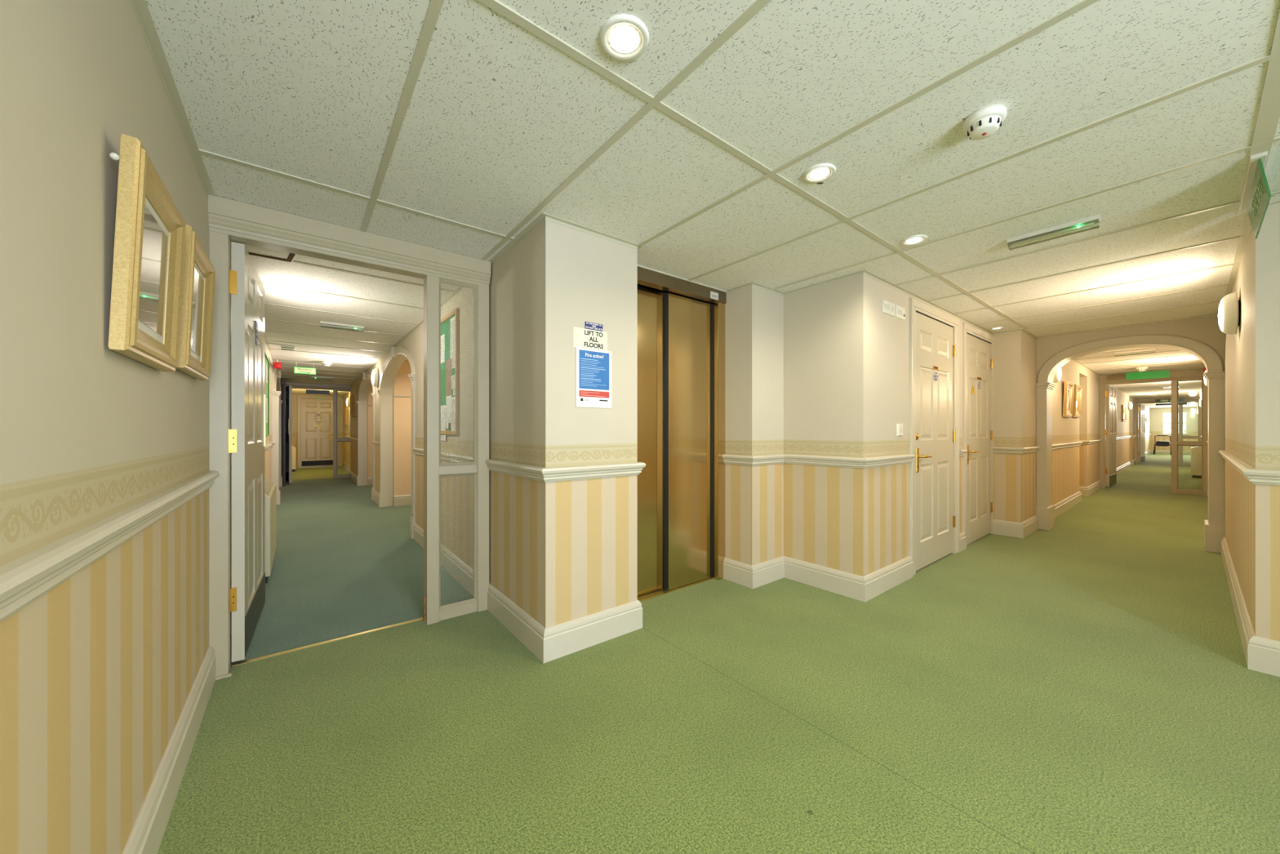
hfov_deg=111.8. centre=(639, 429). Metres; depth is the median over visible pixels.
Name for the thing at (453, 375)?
sheet
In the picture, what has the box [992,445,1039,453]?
trim
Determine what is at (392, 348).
trim
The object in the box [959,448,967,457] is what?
trim
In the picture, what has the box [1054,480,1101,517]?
baseboard
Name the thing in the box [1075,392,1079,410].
print
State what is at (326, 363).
ceiling light
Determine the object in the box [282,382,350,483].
door
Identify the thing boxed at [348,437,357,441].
trim
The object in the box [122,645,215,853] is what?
baseboard
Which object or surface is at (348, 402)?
wall lamp
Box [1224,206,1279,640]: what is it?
wall
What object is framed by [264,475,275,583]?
heater
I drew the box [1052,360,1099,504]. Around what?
wall
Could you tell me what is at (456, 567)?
baseboard
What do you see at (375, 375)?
wall lamp
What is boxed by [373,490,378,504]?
baseboard
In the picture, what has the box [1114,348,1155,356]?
emergency light
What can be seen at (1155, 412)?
wall
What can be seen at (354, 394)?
framed picture
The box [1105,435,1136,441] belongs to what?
trim
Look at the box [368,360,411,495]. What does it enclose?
wall
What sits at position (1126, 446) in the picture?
wall
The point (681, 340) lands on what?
lift
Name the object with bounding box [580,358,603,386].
print
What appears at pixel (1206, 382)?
wall lamp
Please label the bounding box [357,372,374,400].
trim
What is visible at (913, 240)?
recessed light
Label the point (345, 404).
framed picture
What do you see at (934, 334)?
door
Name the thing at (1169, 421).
shrub
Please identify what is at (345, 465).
baseboard
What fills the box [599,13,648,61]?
recessed light
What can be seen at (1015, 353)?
wall pier
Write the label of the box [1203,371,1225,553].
trim
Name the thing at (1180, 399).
exit sign
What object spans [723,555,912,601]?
baseboard
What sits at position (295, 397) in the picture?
wall
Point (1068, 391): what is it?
print
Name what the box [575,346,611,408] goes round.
notice
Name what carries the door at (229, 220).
in the wall at (99, 672)
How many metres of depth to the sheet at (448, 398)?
3.31 m
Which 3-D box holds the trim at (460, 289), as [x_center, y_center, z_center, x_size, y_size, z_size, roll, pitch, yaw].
[-3.744,-0.990,6.215,0.023,0.020,9.000,0,0,-38]
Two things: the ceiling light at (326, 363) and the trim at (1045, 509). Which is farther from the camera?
the ceiling light at (326, 363)
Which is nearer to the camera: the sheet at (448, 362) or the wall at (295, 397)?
the sheet at (448, 362)
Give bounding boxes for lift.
[637,264,727,601]
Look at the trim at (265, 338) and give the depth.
4.88 m
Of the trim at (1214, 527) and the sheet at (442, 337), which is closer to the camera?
the sheet at (442, 337)
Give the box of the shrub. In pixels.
[1163,421,1186,433]
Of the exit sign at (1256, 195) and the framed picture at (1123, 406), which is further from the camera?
the framed picture at (1123, 406)
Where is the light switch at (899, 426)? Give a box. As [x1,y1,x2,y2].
[896,423,902,435]
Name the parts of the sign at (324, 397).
sign panel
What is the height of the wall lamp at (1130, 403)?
0.250 m
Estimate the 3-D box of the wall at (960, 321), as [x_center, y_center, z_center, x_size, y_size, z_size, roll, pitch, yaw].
[2.840,0.038,3.925,0.175,2.077,0.100,0,0,-38]
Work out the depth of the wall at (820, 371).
3.00 m
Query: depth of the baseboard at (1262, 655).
2.00 m
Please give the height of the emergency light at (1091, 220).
0.048 m
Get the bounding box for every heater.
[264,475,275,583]
[292,444,296,471]
[1191,445,1201,478]
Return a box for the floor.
[157,453,1279,853]
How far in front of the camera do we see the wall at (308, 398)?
12.52 m
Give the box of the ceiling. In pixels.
[145,0,1279,408]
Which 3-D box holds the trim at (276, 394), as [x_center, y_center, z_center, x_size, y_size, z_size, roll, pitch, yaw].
[-5.262,0.262,6.281,0.102,1.630,0.192,0,0,-38]
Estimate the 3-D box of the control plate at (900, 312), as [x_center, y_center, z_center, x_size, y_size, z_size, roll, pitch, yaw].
[1.843,-0.828,3.070,0.150,0.086,0.014,0,0,-38]
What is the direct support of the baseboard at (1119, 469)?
attached to the wall at (1126, 446)
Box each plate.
[584,321,602,331]
[882,299,888,314]
[888,302,894,316]
[894,304,905,320]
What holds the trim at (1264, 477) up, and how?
attached to the wall at (1251, 354)
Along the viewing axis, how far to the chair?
18.84 m
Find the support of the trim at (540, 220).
attached to the wall column at (561, 551)
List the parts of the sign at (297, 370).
sign panel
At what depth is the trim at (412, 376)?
4.30 m
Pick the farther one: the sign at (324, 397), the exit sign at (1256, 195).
the sign at (324, 397)
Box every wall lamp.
[346,397,350,406]
[371,368,378,386]
[1053,368,1061,382]
[1128,401,1132,409]
[1204,370,1208,386]
[1217,292,1240,334]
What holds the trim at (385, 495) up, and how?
attached to the wall at (456, 492)
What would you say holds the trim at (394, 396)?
attached to the wall at (402, 384)
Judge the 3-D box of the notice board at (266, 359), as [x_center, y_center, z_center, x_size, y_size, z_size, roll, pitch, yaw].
[-3.999,-0.373,4.615,0.021,0.900,1.441,0,0,-38]
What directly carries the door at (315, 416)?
in the wall at (295, 397)
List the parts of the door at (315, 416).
kick plate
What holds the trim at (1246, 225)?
attached to the wall at (1251, 354)
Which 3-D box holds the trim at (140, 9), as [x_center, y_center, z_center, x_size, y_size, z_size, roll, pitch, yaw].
[-0.237,-0.990,-0.173,0.023,0.020,5.220,0,0,-38]
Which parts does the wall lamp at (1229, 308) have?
plate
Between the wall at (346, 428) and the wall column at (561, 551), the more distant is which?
the wall at (346, 428)
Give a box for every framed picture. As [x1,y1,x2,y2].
[107,133,185,372]
[175,224,215,380]
[344,402,347,425]
[350,393,353,417]
[352,391,356,416]
[1062,380,1073,417]
[1071,384,1081,417]
[1121,404,1126,422]
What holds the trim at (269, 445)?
attached to the wall at (99, 672)
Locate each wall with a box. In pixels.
[0,0,281,853]
[268,351,272,364]
[281,382,282,475]
[292,393,343,467]
[301,398,333,467]
[343,391,350,465]
[350,287,473,569]
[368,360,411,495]
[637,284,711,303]
[724,274,910,576]
[959,320,963,533]
[1036,315,1224,377]
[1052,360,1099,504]
[1105,384,1134,468]
[1145,405,1150,452]
[1150,406,1198,450]
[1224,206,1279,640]
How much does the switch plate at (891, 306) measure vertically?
0.086 m
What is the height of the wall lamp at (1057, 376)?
0.230 m
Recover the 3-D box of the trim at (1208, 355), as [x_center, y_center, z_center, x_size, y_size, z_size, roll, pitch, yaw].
[4.832,-0.711,4.354,0.302,0.415,1.230,0,0,-38]
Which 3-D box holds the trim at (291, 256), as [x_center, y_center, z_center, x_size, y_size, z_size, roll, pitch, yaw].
[-2.003,-0.997,2.492,0.219,0.006,0.022,0,0,44]
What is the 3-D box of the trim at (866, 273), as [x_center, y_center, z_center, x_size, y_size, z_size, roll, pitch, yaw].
[2.614,-0.990,3.641,4.092,0.020,0.730,0,0,-24]
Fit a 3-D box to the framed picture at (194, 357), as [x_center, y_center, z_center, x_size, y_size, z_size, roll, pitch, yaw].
[-1.514,-0.405,1.481,0.048,0.435,0.430,0,0,-38]
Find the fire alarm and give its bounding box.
[272,360,281,368]
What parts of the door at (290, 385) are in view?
kick plate, cornice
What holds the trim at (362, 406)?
attached to the wall at (456, 492)
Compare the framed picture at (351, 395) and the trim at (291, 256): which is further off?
the framed picture at (351, 395)
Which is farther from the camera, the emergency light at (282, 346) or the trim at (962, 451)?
the emergency light at (282, 346)
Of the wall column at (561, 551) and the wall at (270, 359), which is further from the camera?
the wall at (270, 359)
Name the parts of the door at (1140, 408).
kick plate, cornice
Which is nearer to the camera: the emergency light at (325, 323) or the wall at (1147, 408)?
the emergency light at (325, 323)
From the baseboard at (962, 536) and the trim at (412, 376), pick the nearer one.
the baseboard at (962, 536)
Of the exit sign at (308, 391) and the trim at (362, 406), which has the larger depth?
the exit sign at (308, 391)
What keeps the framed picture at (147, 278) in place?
attached to the wall at (99, 672)
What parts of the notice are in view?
red panel, blue panel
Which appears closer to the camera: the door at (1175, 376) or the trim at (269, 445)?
the trim at (269, 445)
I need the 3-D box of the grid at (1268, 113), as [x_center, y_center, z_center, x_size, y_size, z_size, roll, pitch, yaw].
[2.332,-0.998,1.831,6.539,0.005,5.201,0,0,-38]
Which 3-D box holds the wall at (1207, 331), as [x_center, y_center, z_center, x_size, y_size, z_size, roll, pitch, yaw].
[4.827,0.038,4.362,0.261,2.078,1.421,0,0,-38]
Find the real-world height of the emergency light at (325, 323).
0.048 m
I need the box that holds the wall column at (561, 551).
[488,220,637,627]
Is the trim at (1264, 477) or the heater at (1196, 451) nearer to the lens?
the trim at (1264, 477)
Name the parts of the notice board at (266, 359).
backing panel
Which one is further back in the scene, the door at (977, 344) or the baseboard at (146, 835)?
the door at (977, 344)
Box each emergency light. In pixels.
[280,345,294,351]
[311,375,333,379]
[320,320,364,332]
[1006,214,1101,249]
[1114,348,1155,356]
[1159,384,1182,386]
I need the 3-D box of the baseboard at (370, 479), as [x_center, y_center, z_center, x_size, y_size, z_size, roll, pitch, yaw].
[-4.454,1.002,7.729,0.450,0.150,2.080,0,0,-38]
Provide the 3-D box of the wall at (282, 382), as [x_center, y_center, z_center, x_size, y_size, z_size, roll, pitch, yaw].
[-7.012,0.038,9.497,1.501,2.078,0.201,0,0,-38]
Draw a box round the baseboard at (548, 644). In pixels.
[487,582,642,662]
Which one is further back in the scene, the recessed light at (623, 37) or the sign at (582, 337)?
the sign at (582, 337)
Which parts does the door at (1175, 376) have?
kick plate, cornice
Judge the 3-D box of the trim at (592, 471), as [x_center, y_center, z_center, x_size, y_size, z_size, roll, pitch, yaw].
[-0.456,0.210,2.485,0.610,0.067,0.807,0,0,-38]
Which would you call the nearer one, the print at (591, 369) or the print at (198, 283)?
the print at (198, 283)
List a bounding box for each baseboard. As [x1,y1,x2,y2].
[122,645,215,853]
[342,461,350,471]
[349,471,356,484]
[368,477,372,484]
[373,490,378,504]
[393,493,411,506]
[413,523,473,595]
[487,582,642,662]
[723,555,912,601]
[959,532,965,551]
[992,515,1038,538]
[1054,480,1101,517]
[1105,458,1136,481]
[1150,449,1191,454]
[1221,536,1279,676]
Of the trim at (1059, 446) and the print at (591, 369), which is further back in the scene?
the trim at (1059, 446)
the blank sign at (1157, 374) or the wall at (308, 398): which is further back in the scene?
the wall at (308, 398)
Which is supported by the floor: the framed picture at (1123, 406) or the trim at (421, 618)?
the trim at (421, 618)
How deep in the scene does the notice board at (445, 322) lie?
3.21 m
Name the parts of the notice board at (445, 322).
felt panel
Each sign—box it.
[293,361,315,374]
[306,389,329,394]
[311,394,325,399]
[573,326,607,351]
[1125,368,1169,380]
[1155,398,1184,402]
[1155,402,1186,405]
[1239,151,1271,239]
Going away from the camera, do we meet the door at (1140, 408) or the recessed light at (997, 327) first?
the recessed light at (997, 327)
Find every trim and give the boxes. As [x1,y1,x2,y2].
[0,471,219,622]
[129,0,215,198]
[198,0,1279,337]
[231,241,271,351]
[231,441,275,473]
[231,617,422,666]
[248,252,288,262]
[262,260,457,395]
[271,391,281,504]
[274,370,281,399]
[279,400,283,486]
[286,253,295,262]
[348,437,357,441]
[349,286,466,386]
[355,400,368,485]
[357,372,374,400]
[370,393,374,500]
[372,441,379,446]
[377,389,393,506]
[379,346,415,390]
[390,346,395,357]
[393,395,411,397]
[408,373,415,538]
[411,447,473,462]
[484,458,645,482]
[488,212,643,266]
[722,453,915,468]
[724,269,1039,340]
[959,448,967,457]
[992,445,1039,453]
[1035,382,1055,529]
[1036,333,1224,383]
[1052,439,1102,449]
[1071,359,1101,376]
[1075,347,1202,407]
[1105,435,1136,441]
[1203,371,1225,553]
[1218,449,1279,485]
[1225,200,1279,295]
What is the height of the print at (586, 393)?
0.018 m
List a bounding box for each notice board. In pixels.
[264,351,269,436]
[440,307,459,435]
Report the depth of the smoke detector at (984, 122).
1.36 m
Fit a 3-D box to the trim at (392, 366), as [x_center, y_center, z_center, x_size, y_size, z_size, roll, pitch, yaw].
[-2.891,-0.748,5.244,0.160,0.450,2.300,0,0,-38]
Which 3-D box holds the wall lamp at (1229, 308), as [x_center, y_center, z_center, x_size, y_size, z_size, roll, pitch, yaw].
[3.560,-0.698,2.623,0.250,0.250,0.078,0,0,-38]
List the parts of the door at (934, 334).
handle, lever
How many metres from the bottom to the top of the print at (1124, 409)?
0.254 m
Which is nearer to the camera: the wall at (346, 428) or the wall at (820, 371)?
the wall at (820, 371)
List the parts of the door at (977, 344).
handle, lever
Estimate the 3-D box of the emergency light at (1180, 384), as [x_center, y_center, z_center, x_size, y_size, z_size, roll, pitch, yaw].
[12.005,-0.976,9.809,0.057,0.049,0.346,0,0,-38]
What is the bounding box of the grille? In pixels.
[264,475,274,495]
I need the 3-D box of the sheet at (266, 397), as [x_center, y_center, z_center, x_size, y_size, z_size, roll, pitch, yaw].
[-4.309,-0.223,5.008,0.001,0.280,0.200,0,0,-38]
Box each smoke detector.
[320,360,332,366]
[962,103,1007,140]
[1135,366,1148,371]
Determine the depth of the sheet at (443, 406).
3.42 m
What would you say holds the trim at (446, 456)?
attached to the wall at (456, 492)
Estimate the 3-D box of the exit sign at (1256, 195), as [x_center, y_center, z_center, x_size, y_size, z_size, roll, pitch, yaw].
[2.469,-0.918,1.745,0.600,0.164,0.045,0,0,-38]
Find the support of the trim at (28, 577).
attached to the wall at (99, 672)
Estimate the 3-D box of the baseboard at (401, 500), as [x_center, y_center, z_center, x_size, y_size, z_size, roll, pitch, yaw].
[-2.547,1.002,5.438,0.620,0.150,2.180,0,0,-38]
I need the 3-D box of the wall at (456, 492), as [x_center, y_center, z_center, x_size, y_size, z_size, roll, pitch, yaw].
[-3.683,0.038,6.269,0.141,2.078,9.030,0,0,-38]
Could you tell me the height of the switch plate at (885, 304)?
0.086 m
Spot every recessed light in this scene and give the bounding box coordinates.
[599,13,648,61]
[803,163,835,184]
[901,234,927,245]
[990,326,1003,329]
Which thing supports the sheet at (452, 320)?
attached to the notice board at (445, 322)
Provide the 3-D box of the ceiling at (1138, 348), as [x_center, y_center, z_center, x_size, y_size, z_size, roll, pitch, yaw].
[14.251,-0.998,11.807,23.223,0.005,1.351,0,0,-38]
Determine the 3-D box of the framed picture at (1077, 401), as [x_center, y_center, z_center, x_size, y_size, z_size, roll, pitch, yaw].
[6.304,-0.407,6.254,0.500,0.460,0.049,0,0,-38]
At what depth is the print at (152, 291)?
1.05 m
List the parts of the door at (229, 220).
kick plate, push plate, cornice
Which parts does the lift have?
door panel, door sill, header panel, header trim, door panel, maker plate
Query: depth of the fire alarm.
6.17 m
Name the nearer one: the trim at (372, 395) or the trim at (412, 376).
the trim at (412, 376)
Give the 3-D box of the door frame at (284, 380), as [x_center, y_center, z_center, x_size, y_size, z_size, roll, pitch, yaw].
[-7.088,0.062,8.662,0.031,2.031,1.021,0,0,-38]
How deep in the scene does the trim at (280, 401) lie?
8.17 m
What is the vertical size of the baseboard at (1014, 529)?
0.150 m
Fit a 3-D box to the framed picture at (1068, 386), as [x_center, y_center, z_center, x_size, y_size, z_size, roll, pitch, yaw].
[5.737,-0.402,5.809,0.500,0.470,0.049,0,0,-38]
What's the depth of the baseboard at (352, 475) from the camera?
9.09 m
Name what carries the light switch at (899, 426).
attached to the wall at (820, 371)
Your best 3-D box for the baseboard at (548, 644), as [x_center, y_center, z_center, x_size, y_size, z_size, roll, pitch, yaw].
[-0.460,1.002,2.490,0.584,0.150,0.794,0,0,-38]
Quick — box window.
[1160,411,1190,435]
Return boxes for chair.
[1153,435,1171,454]
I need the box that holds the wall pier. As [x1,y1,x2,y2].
[993,331,1036,522]
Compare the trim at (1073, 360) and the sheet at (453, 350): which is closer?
the sheet at (453, 350)
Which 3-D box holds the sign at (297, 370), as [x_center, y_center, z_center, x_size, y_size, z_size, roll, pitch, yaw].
[-4.889,-0.906,6.332,0.256,0.188,0.014,0,0,-38]
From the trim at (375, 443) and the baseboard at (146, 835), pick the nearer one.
the baseboard at (146, 835)
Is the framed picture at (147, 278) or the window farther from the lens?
the window
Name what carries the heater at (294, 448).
on the floor
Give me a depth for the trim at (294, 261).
3.95 m
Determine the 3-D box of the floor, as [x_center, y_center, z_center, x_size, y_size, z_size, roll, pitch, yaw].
[7.713,1.127,14.384,32.101,0.101,18.901,0,0,-38]
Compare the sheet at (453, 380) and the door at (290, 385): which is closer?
the sheet at (453, 380)
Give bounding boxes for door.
[208,194,490,679]
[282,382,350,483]
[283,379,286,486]
[297,395,338,467]
[909,297,959,576]
[962,322,994,547]
[1099,368,1208,495]
[1134,395,1201,465]
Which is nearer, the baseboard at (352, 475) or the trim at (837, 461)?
the trim at (837, 461)
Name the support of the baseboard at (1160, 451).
attached to the wall at (1155, 412)
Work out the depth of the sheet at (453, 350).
3.20 m
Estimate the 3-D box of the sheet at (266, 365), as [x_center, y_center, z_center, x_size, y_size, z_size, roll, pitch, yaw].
[-4.278,-0.643,4.969,0.001,0.200,0.300,0,0,-38]
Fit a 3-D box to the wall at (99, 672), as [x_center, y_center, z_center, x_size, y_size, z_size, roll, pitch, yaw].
[-3.174,0.038,3.242,0.411,2.078,14.420,0,0,-38]
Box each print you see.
[137,204,167,336]
[190,266,204,355]
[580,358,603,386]
[584,391,604,396]
[1066,389,1070,409]
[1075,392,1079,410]
[1123,408,1125,418]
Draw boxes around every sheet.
[266,364,267,383]
[266,397,267,422]
[440,333,444,363]
[440,404,445,440]
[445,357,452,396]
[445,395,451,428]
[449,316,454,358]
[451,374,454,389]
[451,396,454,431]
[452,348,454,368]
[453,380,454,395]
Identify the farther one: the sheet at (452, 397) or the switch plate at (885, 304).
the sheet at (452, 397)

